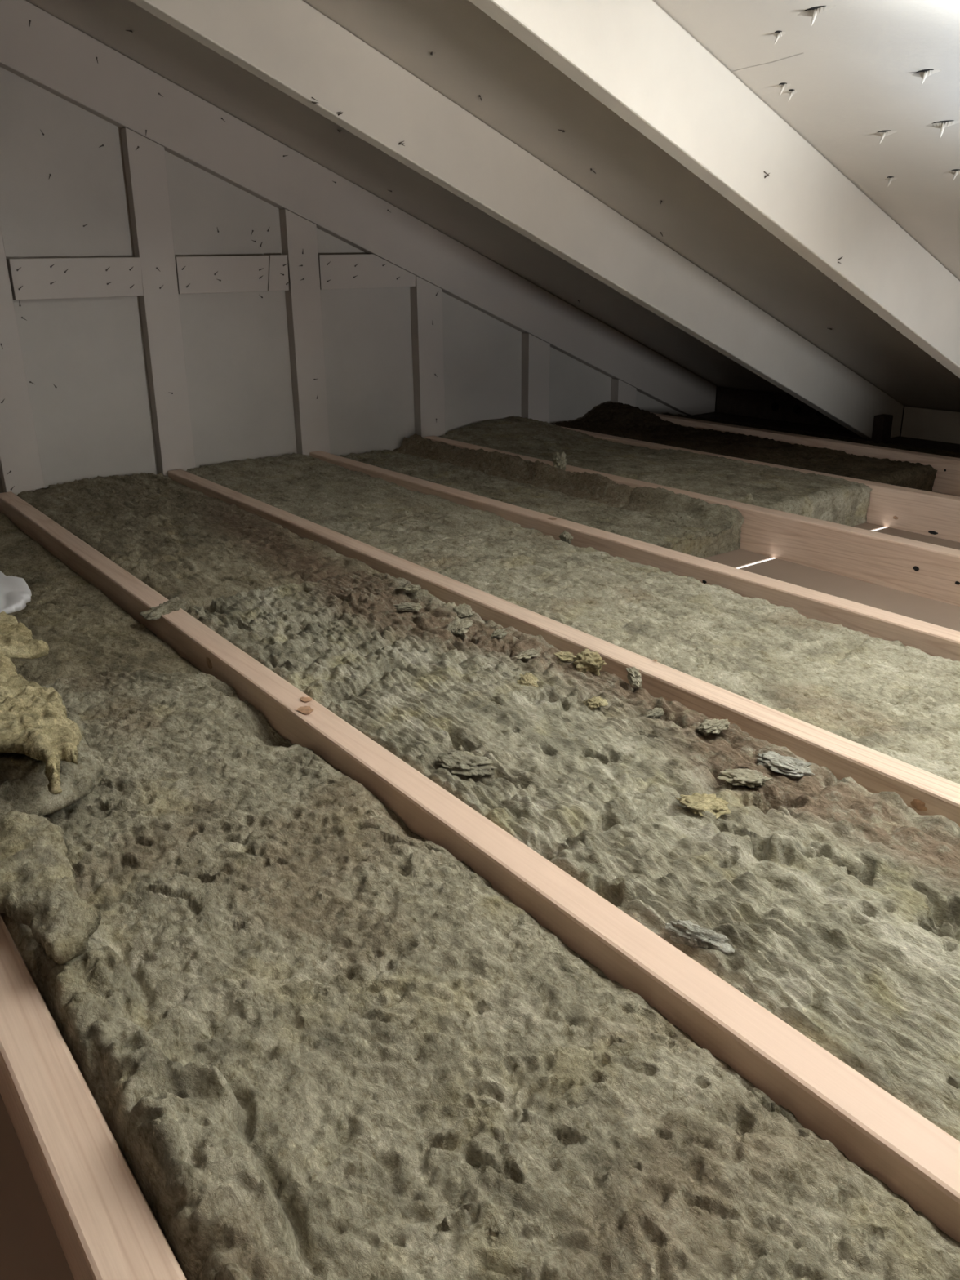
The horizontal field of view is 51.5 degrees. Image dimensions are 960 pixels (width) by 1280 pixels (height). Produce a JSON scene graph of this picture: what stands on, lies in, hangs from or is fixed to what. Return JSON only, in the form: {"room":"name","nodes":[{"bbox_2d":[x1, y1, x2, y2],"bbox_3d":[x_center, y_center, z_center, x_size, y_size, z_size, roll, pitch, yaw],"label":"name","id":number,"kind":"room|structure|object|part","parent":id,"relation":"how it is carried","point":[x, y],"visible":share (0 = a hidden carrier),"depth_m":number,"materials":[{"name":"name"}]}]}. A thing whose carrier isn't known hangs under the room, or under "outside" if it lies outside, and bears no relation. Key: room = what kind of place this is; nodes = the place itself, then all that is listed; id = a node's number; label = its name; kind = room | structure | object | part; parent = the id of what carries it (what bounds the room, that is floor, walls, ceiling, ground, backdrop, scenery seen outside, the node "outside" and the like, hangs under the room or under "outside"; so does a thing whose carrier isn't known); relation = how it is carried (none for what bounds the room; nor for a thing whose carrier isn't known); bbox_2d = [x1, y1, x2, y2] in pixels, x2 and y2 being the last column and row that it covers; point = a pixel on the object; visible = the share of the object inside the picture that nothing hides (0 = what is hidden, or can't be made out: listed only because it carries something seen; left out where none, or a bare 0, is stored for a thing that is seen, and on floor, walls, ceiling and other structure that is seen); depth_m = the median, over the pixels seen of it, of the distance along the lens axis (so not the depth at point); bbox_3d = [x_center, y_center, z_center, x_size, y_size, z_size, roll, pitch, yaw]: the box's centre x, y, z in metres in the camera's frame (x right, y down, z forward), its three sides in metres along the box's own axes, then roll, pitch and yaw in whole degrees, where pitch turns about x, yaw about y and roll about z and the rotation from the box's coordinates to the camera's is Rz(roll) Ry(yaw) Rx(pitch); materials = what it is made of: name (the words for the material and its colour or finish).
{"room":"attic","nodes":[
{"label":"attic","id":0,"kind":"room"},
{"bbox_2d":[0,66,687,493],"bbox_3d":[-1.662,-1.055,1.807,6.400,1.926,0.014,-16,25,-33],"label":"wall","id":1,"kind":"structure","parent":0,"point":[64,189],"depth_m":2.60,"materials":[{"name":"grey paint"}]},
{"bbox_2d":[0,0,716,415],"bbox_3d":[-0.791,-1.300,2.363,4.124,1.890,0.040,-16,25,-33],"label":"rafter","id":2,"kind":"object","parent":1,"relation":"on","point":[37,46],"visible":0.96,"depth_m":2.64,"materials":[{"name":"white wood"}]},
{"bbox_2d":[0,491,959,1279],"bbox_3d":[-0.660,0.324,0.847,6.350,0.013,3.388,-16,25,-33],"label":"floor","id":3,"kind":"structure","parent":0,"point":[30,1247],"depth_m":0.72,"materials":[{"name":"brown wood"}]},
{"bbox_2d":[0,224,44,495],"bbox_3d":[-1.126,-0.791,2.286,0.095,1.073,0.040,-16,25,-33],"label":"stud","id":4,"kind":"object","parent":3,"relation":"on","point":[20,467],"visible":0.8,"depth_m":2.37,"materials":[{"name":"white wood"}]},
{"bbox_2d":[0,915,186,1279],"bbox_3d":[-0.503,0.230,0.941,0.039,0.090,3.297,-16,25,-34],"label":"joist","id":5,"kind":"object","parent":3,"relation":"on","point":[105,1228],"visible":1,"depth_m":0.61,"materials":[{"name":"brown wood"}]},
{"bbox_2d":[0,511,202,686],"bbox_3d":[-0.930,-0.076,1.793,0.397,0.074,1.411,-16,25,-33],"label":"insulation batt","id":6,"kind":"object","parent":3,"relation":"on","point":[86,633],"visible":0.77,"depth_m":1.57,"materials":[{"name":"fabric"}]},
{"bbox_2d":[0,570,31,613],"bbox_3d":[-0.959,-0.071,1.539,0.444,0.049,0.364,-16,25,-33],"label":"plastic bag","id":7,"kind":"object","parent":6,"relation":"on","point":[15,593],"visible":0.98,"depth_m":1.55,"materials":[{"name":"white plastic"}]},
{"bbox_2d":[120,127,195,476],"bbox_3d":[-0.809,-0.798,2.531,0.110,0.900,0.040,-16,25,-33],"label":"stud","id":8,"kind":"object","parent":3,"relation":"on","point":[144,159],"visible":0.84,"depth_m":2.50,"materials":[{"name":"white wood"}]},
{"bbox_2d":[6,257,143,300],"bbox_3d":[-0.965,-0.868,2.384,0.303,0.090,0.040,-16,25,-33],"label":"nogging","id":9,"kind":"object","parent":8,"relation":"attached to","point":[46,278],"visible":0.95,"depth_m":2.36,"materials":[{"name":"white wood"}]},
{"bbox_2d":[174,255,269,293],"bbox_3d":[-0.669,-0.950,2.585,0.255,0.089,0.040,-16,25,-33],"label":"nogging","id":10,"kind":"object","parent":8,"relation":"attached to","point":[234,273],"visible":0.95,"depth_m":2.57,"materials":[{"name":"white wood"}]},
{"bbox_2d":[17,472,378,611],"bbox_3d":[-0.666,-0.220,2.129,0.381,0.095,1.132,-16,25,-33],"label":"insulation batt","id":11,"kind":"object","parent":3,"relation":"on","point":[177,540],"visible":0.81,"depth_m":1.99,"materials":[{"name":"fabric"}]},
{"bbox_2d":[279,208,330,455],"bbox_3d":[-0.484,-0.807,2.781,0.098,0.728,0.040,-16,25,-33],"label":"stud","id":12,"kind":"object","parent":3,"relation":"on","point":[299,237],"visible":0.84,"depth_m":2.75,"materials":[{"name":"white wood"}]},
{"bbox_2d":[267,254,288,291],"bbox_3d":[-0.549,-0.984,2.666,0.064,0.090,0.040,-16,25,-33],"label":"nogging","id":13,"kind":"object","parent":12,"relation":"attached to","point":[277,280],"visible":0.93,"depth_m":2.65,"materials":[{"name":"white wood"}]},
{"bbox_2d":[318,253,415,289],"bbox_3d":[-0.323,-1.046,2.820,0.311,0.090,0.040,-16,25,-33],"label":"nogging","id":14,"kind":"object","parent":12,"relation":"attached to","point":[358,270],"visible":0.95,"depth_m":2.79,"materials":[{"name":"white wood"}]},
{"bbox_2d":[186,453,525,553],"bbox_3d":[-0.353,-0.322,2.389,0.376,0.091,1.055,-16,25,-33],"label":"insulation batt","id":15,"kind":"object","parent":3,"relation":"on","point":[391,517],"visible":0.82,"depth_m":2.28,"materials":[{"name":"fabric"}]},
{"bbox_2d":[410,275,444,437],"bbox_3d":[-0.156,-0.816,3.032,0.095,0.554,0.040,-16,25,-33],"label":"stud","id":16,"kind":"object","parent":3,"relation":"on","point":[426,298],"visible":0.8,"depth_m":3.00,"materials":[{"name":"white wood"}]},
{"bbox_2d":[0,668,959,1279],"bbox_3d":[-0.092,0.273,0.745,0.400,0.130,1.622,-16,25,-33],"label":"insulation batt","id":17,"kind":"object","parent":3,"relation":"on","point":[315,1042],"visible":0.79,"depth_m":0.67,"materials":[{"name":"fabric"}]},
{"bbox_2d":[0,809,101,964],"bbox_3d":[-0.411,0.204,0.790,0.182,0.035,0.240,-16,25,-33],"label":"scrap","id":18,"kind":"object","parent":17,"relation":"on","point":[38,889],"visible":1,"depth_m":0.79,"materials":[{"name":"fabric"}]},
{"bbox_2d":[0,700,103,815],"bbox_3d":[-0.622,0.119,1.052,0.377,0.035,0.447,-16,25,-33],"label":"scrap","id":19,"kind":"object","parent":17,"relation":"on","point":[24,782],"visible":0.36,"depth_m":0.98,"materials":[{"name":"fabric"}]},
{"bbox_2d":[0,611,82,794],"bbox_3d":[-0.670,0.064,1.064,0.421,0.075,0.594,-13,24,-28],"label":"scrap","id":20,"kind":"object","parent":19,"relation":"on","point":[34,724],"visible":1,"depth_m":1.03,"materials":[{"name":"yellow fabric"}]},
{"bbox_2d":[0,491,959,1242],"bbox_3d":[-0.172,0.138,1.165,0.040,0.090,3.296,-16,25,-33],"label":"joist","id":21,"kind":"object","parent":3,"relation":"on","point":[918,1161],"visible":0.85,"depth_m":0.79,"materials":[{"name":"brown wood"}]},
{"bbox_2d":[138,596,187,620],"bbox_3d":[-0.491,-0.046,1.553,0.085,0.024,0.060,-16,25,-33],"label":"tuft","id":22,"kind":"object","parent":21,"relation":"on","point":[175,603],"visible":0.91,"depth_m":1.54,"materials":[{"name":"fabric"}]},
{"bbox_2d":[521,333,550,422],"bbox_3d":[0.184,-0.825,3.296,0.094,0.371,0.038,-16,25,-33],"label":"stud","id":23,"kind":"object","parent":3,"relation":"on","point":[535,352],"visible":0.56,"depth_m":3.26,"materials":[{"name":"white wood"}]},
{"bbox_2d":[339,433,744,558],"bbox_3d":[0.042,-0.385,2.512,0.358,0.105,1.303,-16,25,-33],"label":"insulation batt","id":24,"kind":"object","parent":3,"relation":"on","point":[663,517],"visible":0.68,"depth_m":2.35,"materials":[{"name":"fabric"}]},
{"bbox_2d":[439,416,658,466],"bbox_3d":[0.186,-0.560,2.960,0.371,0.111,0.698,-16,25,-33],"label":"insulation batt","id":25,"kind":"object","parent":3,"relation":"on","point":[526,437],"visible":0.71,"depth_m":2.95,"materials":[{"name":"fabric"}]},
{"bbox_2d":[167,469,959,826],"bbox_3d":[0.162,0.046,1.391,0.040,0.090,3.296,-15,25,-33],"label":"joist","id":26,"kind":"object","parent":3,"relation":"on","point":[926,793],"visible":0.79,"depth_m":1.26,"materials":[{"name":"brown wood"}]},
{"bbox_2d":[186,569,959,1141],"bbox_3d":[0.148,0.158,1.081,0.374,0.098,1.620,-16,25,-33],"label":"insulation batt","id":27,"kind":"object","parent":3,"relation":"on","point":[837,902],"visible":0.81,"depth_m":0.95,"materials":[{"name":"fabric"}]},
{"bbox_2d":[393,602,422,612],"bbox_3d":[-0.112,-0.052,1.543,0.045,0.015,0.032,1,21,6],"label":"crumb","id":28,"kind":"object","parent":27,"relation":"on","point":[406,606],"visible":1,"depth_m":1.53,"materials":[{"name":"fabric"}]},
{"bbox_2d":[395,583,422,593],"bbox_3d":[-0.116,-0.084,1.618,0.042,0.020,0.051,1,21,6],"label":"crumb","id":29,"kind":"object","parent":27,"relation":"on","point":[406,588],"visible":1,"depth_m":1.61,"materials":[{"name":"fabric"}]},
{"bbox_2d":[444,616,472,635],"bbox_3d":[-0.030,-0.020,1.458,0.040,0.016,0.051,8,23,23],"label":"crumb","id":30,"kind":"object","parent":27,"relation":"on","point":[458,626],"visible":1,"depth_m":1.45,"materials":[{"name":"fabric"}]},
{"bbox_2d":[453,603,472,618],"bbox_3d":[-0.026,-0.044,1.518,0.033,0.014,0.039,2,21,9],"label":"crumb","id":31,"kind":"object","parent":27,"relation":"on","point":[464,611],"visible":0.99,"depth_m":1.51,"materials":[{"name":"fabric"}]},
{"bbox_2d":[434,750,497,776],"bbox_3d":[-0.015,0.133,1.063,0.069,0.018,0.049,4,21,13],"label":"tuft","id":32,"kind":"object","parent":27,"relation":"on","point":[458,762],"visible":1,"depth_m":1.05,"materials":[{"name":"fabric"}]},
{"bbox_2d":[490,628,508,639],"bbox_3d":[0.027,-0.009,1.417,0.024,0.011,0.034,13,25,33],"label":"crumb","id":33,"kind":"object","parent":27,"relation":"on","point":[498,633],"visible":1,"depth_m":1.41,"materials":[{"name":"fabric"}]},
{"bbox_2d":[514,648,540,660],"bbox_3d":[0.063,0.021,1.348,0.042,0.015,0.035,-15,25,-33],"label":"crumb","id":34,"kind":"object","parent":27,"relation":"on","point":[528,654],"visible":0.99,"depth_m":1.34,"materials":[{"name":"fabric"}]},
{"bbox_2d":[516,672,538,687],"bbox_3d":[0.061,0.052,1.264,0.027,0.012,0.031,-6,21,-12],"label":"crumb","id":35,"kind":"object","parent":27,"relation":"on","point":[526,679],"visible":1,"depth_m":1.26,"materials":[{"name":"yellow fabric"}]},
{"bbox_2d":[553,651,576,662],"bbox_3d":[0.116,0.021,1.337,0.034,0.011,0.029,-15,25,-32],"label":"crumb","id":36,"kind":"object","parent":27,"relation":"on","point":[567,656],"visible":0.91,"depth_m":1.33,"materials":[{"name":"yellow fabric"}]},
{"bbox_2d":[572,648,607,675],"bbox_3d":[0.141,0.031,1.308,0.042,0.034,0.045,-16,25,-33],"label":"tuft","id":37,"kind":"object","parent":27,"relation":"on","point":[586,660],"visible":0.96,"depth_m":1.30,"materials":[{"name":"yellow fabric"}]},
{"bbox_2d":[582,696,608,710],"bbox_3d":[0.138,0.075,1.188,0.027,0.011,0.032,-4,21,-6],"label":"crumb","id":38,"kind":"object","parent":27,"relation":"on","point":[595,702],"visible":1,"depth_m":1.18,"materials":[{"name":"yellow fabric"}]},
{"bbox_2d":[626,666,642,687],"bbox_3d":[0.196,0.049,1.256,0.018,0.020,0.061,-2,21,-3],"label":"tuft","id":39,"kind":"object","parent":27,"relation":"on","point":[634,677],"visible":1,"depth_m":1.25,"materials":[{"name":"fabric"}]},
{"bbox_2d":[645,707,664,719],"bbox_3d":[0.205,0.087,1.167,0.031,0.010,0.020,-18,26,-37],"label":"crumb","id":40,"kind":"object","parent":27,"relation":"on","point":[655,713],"visible":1,"depth_m":1.16,"materials":[{"name":"fabric"}]},
{"bbox_2d":[664,919,734,953],"bbox_3d":[0.171,0.232,0.776,0.060,0.015,0.022,16,26,38],"label":"tuft","id":41,"kind":"object","parent":27,"relation":"on","point":[685,932],"visible":1,"depth_m":0.77,"materials":[{"name":"fabric"}]},
{"bbox_2d":[674,791,730,818],"bbox_3d":[0.219,0.160,0.967,0.046,0.010,0.050,-6,21,-13],"label":"tuft","id":42,"kind":"object","parent":27,"relation":"on","point":[697,803],"visible":1,"depth_m":0.96,"materials":[{"name":"yellow fabric"}]},
{"bbox_2d":[695,718,729,735],"bbox_3d":[0.264,0.097,1.122,0.045,0.013,0.037,-12,23,-27],"label":"crumb","id":43,"kind":"object","parent":27,"relation":"on","point":[715,726],"visible":1,"depth_m":1.11,"materials":[{"name":"fabric"}]},
{"bbox_2d":[715,768,773,788],"bbox_3d":[0.269,0.140,1.015,0.042,0.016,0.051,-20,28,-40],"label":"crumb","id":44,"kind":"object","parent":27,"relation":"on","point":[740,776],"visible":1,"depth_m":1.01,"materials":[{"name":"fabric"}]},
{"bbox_2d":[755,751,814,778],"bbox_3d":[0.320,0.131,1.043,0.040,0.012,0.064,-16,25,-33],"label":"tuft","id":45,"kind":"object","parent":27,"relation":"on","point":[793,767],"visible":1,"depth_m":1.04,"materials":[{"name":"fabric"}]},
{"bbox_2d":[610,378,636,406],"bbox_3d":[0.511,-0.834,3.547,0.090,0.196,0.038,-16,25,-33],"label":"stud","id":46,"kind":"object","parent":3,"relation":"on","point":[623,393],"visible":0.44,"depth_m":3.51,"materials":[{"name":"white wood"}]},
{"bbox_2d":[309,450,959,661],"bbox_3d":[0.492,-0.046,1.615,0.040,0.090,3.296,-15,25,-33],"label":"joist","id":47,"kind":"object","parent":3,"relation":"on","point":[934,640],"visible":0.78,"depth_m":1.71,"materials":[{"name":"brown wood"}]},
{"bbox_2d":[391,524,959,784],"bbox_3d":[0.389,0.029,1.420,0.368,0.090,1.483,-16,25,-33],"label":"insulation batt","id":48,"kind":"object","parent":3,"relation":"on","point":[895,700],"visible":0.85,"depth_m":1.41,"materials":[{"name":"fabric"}]},
{"bbox_2d":[559,530,573,543],"bbox_3d":[0.167,-0.200,1.956,0.022,0.033,0.038,-16,25,-33],"label":"tuft","id":49,"kind":"object","parent":48,"relation":"on","point":[565,536],"visible":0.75,"depth_m":1.95,"materials":[{"name":"fabric"}]},
{"bbox_2d":[423,435,959,606],"bbox_3d":[0.805,-0.132,1.828,0.040,0.090,3.296,-15,25,-33],"label":"joist","id":50,"kind":"object","parent":3,"relation":"on","point":[919,568],"visible":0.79,"depth_m":1.93,"materials":[{"name":"brown wood"}]},
{"bbox_2d":[551,451,566,470],"bbox_3d":[0.204,-0.455,2.557,0.038,0.062,0.046,0,21,2],"label":"tuft","id":51,"kind":"object","parent":50,"relation":"on","point":[559,460],"visible":0.92,"depth_m":2.54,"materials":[{"name":"fabric"}]},
{"bbox_2d":[577,448,871,526],"bbox_3d":[0.576,-0.370,2.449,0.366,0.102,0.646,-16,25,-33],"label":"insulation batt","id":52,"kind":"object","parent":3,"relation":"on","point":[842,501],"visible":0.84,"depth_m":2.32,"materials":[{"name":"fabric"}]},
{"bbox_2d":[745,493,753,500],"bbox_3d":[0.585,-0.305,2.163,0.017,0.031,0.016,4,21,13],"label":"tuft","id":53,"kind":"object","parent":52,"relation":"on","point":[748,496],"visible":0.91,"depth_m":2.16,"materials":[{"name":"fabric"}]},
{"bbox_2d":[551,402,937,491],"bbox_3d":[0.682,-0.580,2.971,0.401,0.121,1.262,-16,25,-33],"label":"insulation batt","id":54,"kind":"object","parent":3,"relation":"on","point":[618,420],"visible":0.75,"depth_m":2.87,"materials":[{"name":"brown fabric"}]},
{"bbox_2d":[560,426,959,542],"bbox_3d":[1.126,-0.221,2.046,0.040,0.090,3.297,-15,25,-32],"label":"joist","id":55,"kind":"object","parent":3,"relation":"on","point":[935,514],"visible":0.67,"depth_m":2.24,"materials":[{"name":"brown wood"}]},
{"bbox_2d":[649,412,959,496],"bbox_3d":[1.463,-0.314,2.271,0.040,0.090,3.291,-15,25,-32],"label":"joist","id":56,"kind":"object","parent":3,"relation":"on","point":[947,480],"visible":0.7,"depth_m":2.78,"materials":[{"name":"brown wood"}]},
{"bbox_2d":[662,413,959,457],"bbox_3d":[1.066,-0.576,3.018,0.248,0.065,1.636,-16,25,-33],"label":"insulation batt","id":57,"kind":"object","parent":3,"relation":"on","point":[935,451],"visible":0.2,"depth_m":3.05,"materials":[{"name":"brown fabric"}]},
{"bbox_2d":[26,0,959,412],"bbox_3d":[0.273,-0.881,1.145,4.320,1.896,3.400,-16,25,-33],"label":"roof sheathing","id":58,"kind":"structure","parent":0,"point":[873,86],"depth_m":1.95,"materials":[{"name":"white paint"}]},
{"bbox_2d":[687,387,959,453],"bbox_3d":[1.851,-0.439,2.526,0.180,0.129,3.388,-16,25,-33],"label":"ceiling joist","id":59,"kind":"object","parent":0,"point":[812,429],"depth_m":3.38,"materials":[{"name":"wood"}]},
{"bbox_2d":[128,0,903,439],"bbox_3d":[-0.331,-1.087,1.773,4.124,1.890,0.041,-16,25,-33],"label":"rafter","id":60,"kind":"object","parent":59,"relation":"on","point":[291,46],"visible":0.91,"depth_m":2.08,"materials":[{"name":"white paint"}]},
{"bbox_2d":[468,0,959,377],"bbox_3d":[0.050,-0.910,1.284,4.124,1.890,0.041,-16,25,-33],"label":"rafter","id":61,"kind":"object","parent":59,"relation":"on","point":[631,56],"visible":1,"depth_m":1.59,"materials":[{"name":"white paint"}]},
{"bbox_3d":[1.843,-0.390,2.532,0.150,0.033,3.380,-16,25,-33],"label":"plate","id":62,"kind":"part","parent":59,"relation":"part of","materials":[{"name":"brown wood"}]},
{"bbox_2d":[871,413,893,443],"bbox_3d":[1.261,-0.663,3.118,0.050,0.083,0.036,-16,25,-33],"label":"wood block","id":63,"kind":"object","parent":59,"relation":"on","point":[882,424],"visible":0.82,"depth_m":3.10,"materials":[{"name":"brown wood"}]},
{"bbox_2d":[901,406,959,444],"bbox_3d":[1.549,-0.624,2.982,0.023,0.095,0.603,-16,25,-33],"label":"block","id":64,"kind":"object","parent":59,"relation":"on","point":[938,425],"visible":1,"depth_m":3.13,"materials":[{"name":"white paint"}]}
]}

